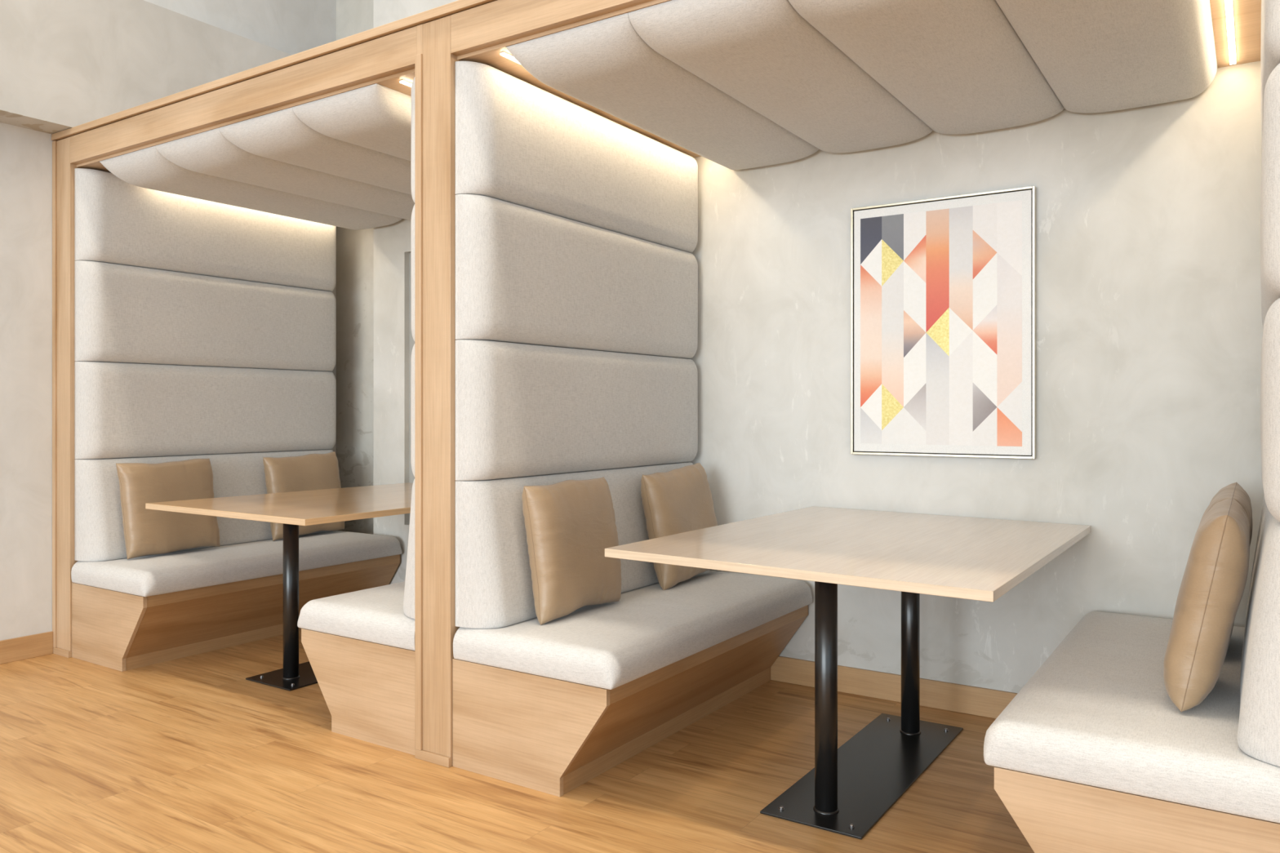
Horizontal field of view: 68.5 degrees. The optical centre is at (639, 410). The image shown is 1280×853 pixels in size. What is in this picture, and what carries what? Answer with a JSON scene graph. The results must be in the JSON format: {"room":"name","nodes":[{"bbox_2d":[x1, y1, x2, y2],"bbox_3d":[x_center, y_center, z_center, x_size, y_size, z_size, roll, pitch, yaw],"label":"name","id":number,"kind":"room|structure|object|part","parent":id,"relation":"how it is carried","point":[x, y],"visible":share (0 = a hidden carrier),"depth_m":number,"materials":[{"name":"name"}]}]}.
{"room":"restaurant seating area","nodes":[
{"label":"restaurant seating area","id":0,"kind":"room"},
{"bbox_2d":[0,0,336,640],"bbox_3d":[-4.564,-1.303,1.924,0.204,4.900,9.800,0,0,33],"label":"wall","id":1,"kind":"structure","parent":0,"point":[291,27],"depth_m":4.37,"materials":[{"name":"paint"}]},
{"bbox_2d":[0,631,53,664],"bbox_3d":[-4.972,1.095,1.106,0.014,0.105,7.984,0,0,33],"label":"baseboard","id":2,"kind":"structure","parent":1,"relation":"attached to","point":[24,647],"depth_m":4.34,"materials":[{"name":"brown wood"}]},
{"bbox_2d":[0,0,292,133],"bbox_3d":[-4.445,-1.664,1.742,0.195,0.708,9.625,0,0,33],"label":"beam","id":3,"kind":"structure","parent":1,"relation":"attached to","point":[64,64],"depth_m":4.43,"materials":[{"name":"grey paint"}]},
{"bbox_2d":[0,630,1034,852],"bbox_3d":[-3.431,1.172,-2.172,21.000,0.050,16.200,0,0,33],"label":"floor","id":4,"kind":"structure","parent":0,"point":[188,754],"depth_m":2.88,"materials":[{"name":"brown wood"}]},
{"bbox_2d":[71,530,402,671],"bbox_3d":[-1.983,0.919,4.800,0.637,0.457,1.456,0,0,33],"label":"bench","id":5,"kind":"object","parent":4,"relation":"on","point":[148,610],"visible":0.86,"depth_m":4.36,"materials":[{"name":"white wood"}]},
{"bbox_3d":[-2.386,0.974,4.213,0.609,0.347,0.018,0,0,33],"label":"panel","id":6,"kind":"part","parent":5,"relation":"part of","materials":[{"name":"brown wood"}]},
{"bbox_2d":[115,458,220,559],"bbox_3d":[-2.282,0.465,4.561,0.157,0.450,0.491,0,0,33],"label":"throw pillow","id":7,"kind":"object","parent":5,"relation":"on","point":[146,531],"visible":0.94,"depth_m":4.48,"materials":[{"name":"brown leather"}]},
{"bbox_2d":[71,530,402,596],"bbox_3d":[-1.979,0.745,4.798,0.628,0.109,1.456,0,0,33],"label":"seat cushion","id":8,"kind":"object","parent":5,"relation":"on","point":[173,574],"depth_m":4.43,"materials":[{"name":"fabric"}]},
{"bbox_3d":[-1.818,0.970,4.707,0.199,0.243,1.431,0,0,33],"label":"slanted panel","id":9,"kind":"part","parent":5,"relation":"part of","materials":[{"name":"brown wood"}]},
{"bbox_2d":[262,451,344,541],"bbox_3d":[-1.855,0.464,5.207,0.158,0.459,0.491,0,0,33],"label":"throw pillow","id":10,"kind":"object","parent":5,"relation":"on","point":[310,472],"visible":0.69,"depth_m":5.15,"materials":[{"name":"brown leather"}]},
{"bbox_2d":[145,482,413,690],"bbox_3d":[-1.283,0.772,4.339,1.084,0.750,1.439,0,0,33],"label":"table","id":11,"kind":"object","parent":4,"relation":"on","point":[292,509],"visible":0.53,"depth_m":3.99,"materials":[{"name":"brown wood"}]},
{"bbox_3d":[-1.273,1.144,4.360,0.300,0.007,1.039,0,0,33],"label":"plate","id":12,"kind":"part","parent":11,"relation":"part of","materials":[{"name":"black metal"}]},
{"bbox_2d":[297,581,415,755],"bbox_3d":[-0.607,0.919,3.894,0.637,0.457,1.456,0,0,33],"label":"bench","id":13,"kind":"object","parent":4,"relation":"on","point":[358,646],"visible":0.28,"depth_m":3.28,"materials":[{"name":"brown wood"}]},
{"bbox_2d":[297,581,414,650],"bbox_3d":[-0.611,0.745,3.897,0.628,0.109,1.456,0,0,33],"label":"seat cushion","id":14,"kind":"object","parent":13,"relation":"on","point":[375,618],"depth_m":3.33,"materials":[{"name":"fabric"}]},
{"bbox_2d":[452,569,812,796],"bbox_3d":[0.057,0.919,3.458,0.637,0.456,1.456,0,0,33],"label":"bench","id":15,"kind":"object","parent":4,"relation":"on","point":[551,707],"visible":0.88,"depth_m":2.97,"materials":[{"name":"brown wood"}]},
{"bbox_3d":[-0.346,0.974,2.871,0.609,0.347,0.018,0,0,33],"label":"panel","id":16,"kind":"part","parent":15,"relation":"part of","materials":[{"name":"brown wood"}]},
{"bbox_2d":[521,476,621,625],"bbox_3d":[-0.227,0.467,3.239,0.157,0.453,0.458,0,0,33],"label":"throw pillow","id":17,"kind":"object","parent":15,"relation":"on","point":[570,525],"visible":0.98,"depth_m":3.14,"materials":[{"name":"brown leather"}]},
{"bbox_2d":[453,569,812,689],"bbox_3d":[0.061,0.745,3.455,0.628,0.108,1.456,0,0,33],"label":"seat cushion","id":18,"kind":"object","parent":15,"relation":"on","point":[651,630],"depth_m":3.02,"materials":[{"name":"fabric"}]},
{"bbox_2d":[640,462,717,590],"bbox_3d":[0.174,0.459,3.831,0.166,0.471,0.485,0,0,33],"label":"throw pillow","id":19,"kind":"object","parent":15,"relation":"on","point":[678,500],"visible":0.71,"depth_m":3.71,"materials":[{"name":"brown leather"}]},
{"bbox_3d":[0.223,0.970,3.364,0.199,0.243,1.431,0,0,33],"label":"slanted panel","id":20,"kind":"part","parent":15,"relation":"part of","materials":[{"name":"brown wood"}]},
{"bbox_2d":[51,0,1261,767],"bbox_3d":[-0.272,-0.080,3.677,5.037,2.455,1.485,0,0,33],"label":"surround","id":21,"kind":"object","parent":4,"relation":"on","point":[425,46],"depth_m":3.09,"materials":[{"name":"brown wood"}]},
{"bbox_3d":[-2.692,-0.079,4.417,0.124,2.392,0.038,0,0,33],"label":"post","id":22,"kind":"part","parent":21,"relation":"part of","materials":[{"name":"brown wood"}]},
{"bbox_2d":[74,168,336,561],"bbox_3d":[-2.179,-0.217,4.945,0.151,1.828,1.444,0,0,33],"label":"panel","id":23,"kind":"object","parent":21,"relation":"attached to","point":[204,329],"visible":0.78,"depth_m":4.75,"materials":[{"name":"fabric"}]},
{"bbox_2d":[99,83,414,230],"bbox_3d":[-1.299,-1.089,4.375,1.857,0.101,1.432,0,0,33],"label":"ceiling panel","id":24,"kind":"object","parent":21,"relation":"attached to","point":[343,160],"visible":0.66,"depth_m":4.03,"materials":[{"name":"fabric"}]},
{"bbox_3d":[-0.620,-1.293,3.148,5.037,0.029,0.220,0,0,33],"label":"cap rail","id":25,"kind":"part","parent":21,"relation":"part of","materials":[{"name":"brown wood"}]},
{"bbox_3d":[-0.444,-1.136,3.810,0.019,0.007,1.380,0,0,33],"label":"led strip","id":26,"kind":"part","parent":21,"relation":"part of","materials":[{"name":"white plastic"}]},
{"bbox_2d":[403,77,414,618],"bbox_3d":[-0.396,-0.217,3.772,0.151,1.828,1.444,0,0,33],"label":"panel","id":27,"kind":"object","parent":21,"relation":"attached to","point":[409,590],"visible":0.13,"depth_m":3.16,"materials":[{"name":"fabric"}]},
{"bbox_3d":[-0.653,-0.079,3.075,0.126,2.392,0.038,0,0,33],"label":"post","id":28,"kind":"part","parent":21,"relation":"part of","materials":[{"name":"brown wood"}]},
{"bbox_3d":[-0.059,-1.136,3.557,0.019,0.007,1.380,0,0,33],"label":"led strip","id":29,"kind":"part","parent":21,"relation":"part of","materials":[{"name":"white plastic"}]},
{"bbox_2d":[455,61,697,628],"bbox_3d":[-0.139,-0.217,3.603,0.151,1.828,1.444,0,0,33],"label":"panel","id":30,"kind":"object","parent":21,"relation":"attached to","point":[576,228],"visible":0.86,"depth_m":3.31,"materials":[{"name":"fabric"}]},
{"bbox_2d":[506,0,1217,169],"bbox_3d":[0.749,-1.089,3.029,1.855,0.101,1.432,0,0,33],"label":"ceiling panel","id":31,"kind":"object","parent":21,"relation":"attached to","point":[733,84],"visible":1,"depth_m":2.86,"materials":[{"name":"fabric"}]},
{"bbox_3d":[1.559,-1.136,2.493,0.019,0.007,1.380,0,0,33],"label":"led strip","id":32,"kind":"part","parent":21,"relation":"part of","materials":[{"name":"white plastic"}]},
{"bbox_2d":[1237,0,1279,766],"bbox_3d":[1.644,-0.217,2.430,0.151,1.828,1.444,0,0,33],"label":"panel","id":33,"kind":"object","parent":21,"relation":"attached to","point":[1259,723],"visible":1,"depth_m":1.88,"materials":[{"name":"fabric"}]},
{"bbox_2d":[604,506,1090,839],"bbox_3d":[0.744,0.771,3.005,1.074,0.752,1.450,0,0,33],"label":"table","id":34,"kind":"object","parent":4,"relation":"on","point":[849,788],"visible":1,"depth_m":2.76,"materials":[{"name":"brown wood"}]},
{"bbox_3d":[0.752,1.144,3.027,0.300,0.007,1.039,0,0,33],"label":"plate","id":35,"kind":"part","parent":34,"relation":"part of","materials":[{"name":"black metal"}]},
{"bbox_2d":[983,611,1279,852],"bbox_3d":[1.434,0.920,2.552,0.637,0.456,1.456,0,0,33],"label":"bench","id":36,"kind":"object","parent":4,"relation":"on","point":[1094,753],"visible":0.8,"depth_m":2.04,"materials":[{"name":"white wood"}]},
{"bbox_3d":[1.054,0.974,1.950,0.609,0.347,0.018,0,0,33],"label":"panel","id":37,"kind":"part","parent":36,"relation":"part of","materials":[{"name":"brown wood"}]},
{"bbox_2d":[1163,497,1249,711],"bbox_3d":[1.387,0.456,2.290,0.174,0.464,0.450,0,0,33],"label":"throw pillow","id":38,"kind":"object","parent":36,"relation":"on","point":[1213,583],"visible":1,"depth_m":2.13,"materials":[{"name":"brown leather"}]},
{"bbox_2d":[1199,482,1252,545],"bbox_3d":[1.694,0.457,2.755,0.178,0.472,0.462,0,0,33],"label":"throw pillow","id":39,"kind":"object","parent":36,"relation":"on","point":[1235,491],"visible":0.23,"depth_m":2.67,"materials":[{"name":"brown leather"}]},
{"bbox_2d":[373,0,1264,693],"bbox_3d":[2.536,-1.303,2.868,9.570,4.900,0.250,0,0,33],"label":"wall","id":40,"kind":"structure","parent":0,"point":[1149,327],"depth_m":3.42,"materials":[{"name":"paint"}]},
{"bbox_2d":[336,0,373,534],"bbox_3d":[-1.648,-1.303,5.715,0.550,4.900,0.090,0,0,33],"label":"column","id":41,"kind":"structure","parent":40,"relation":"attached to","point":[354,248],"depth_m":5.71,"materials":[{"name":"concrete"}]},
{"bbox_2d":[408,253,414,524],"bbox_3d":[-0.930,-0.126,5.055,0.865,1.524,0.025,0,0,33],"label":"trim","id":42,"kind":"structure","parent":40,"relation":"attached to","point":[411,342],"depth_m":5.28,"materials":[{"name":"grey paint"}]},
{"bbox_2d":[770,656,1017,718],"bbox_3d":[1.147,1.095,3.623,2.240,0.105,0.014,0,0,33],"label":"baseboard","id":43,"kind":"structure","parent":40,"relation":"attached to","point":[959,698],"depth_m":3.71,"materials":[{"name":"brown wood"}]},
{"bbox_2d":[850,186,1035,458],"bbox_3d":[1.150,-0.321,3.612,0.696,0.992,0.030,0,0,33],"label":"framed print","id":44,"kind":"object","parent":40,"relation":"attached to","point":[943,290],"visible":1,"depth_m":3.59,"materials":[{"name":"multicoloured paper"}]}
]}

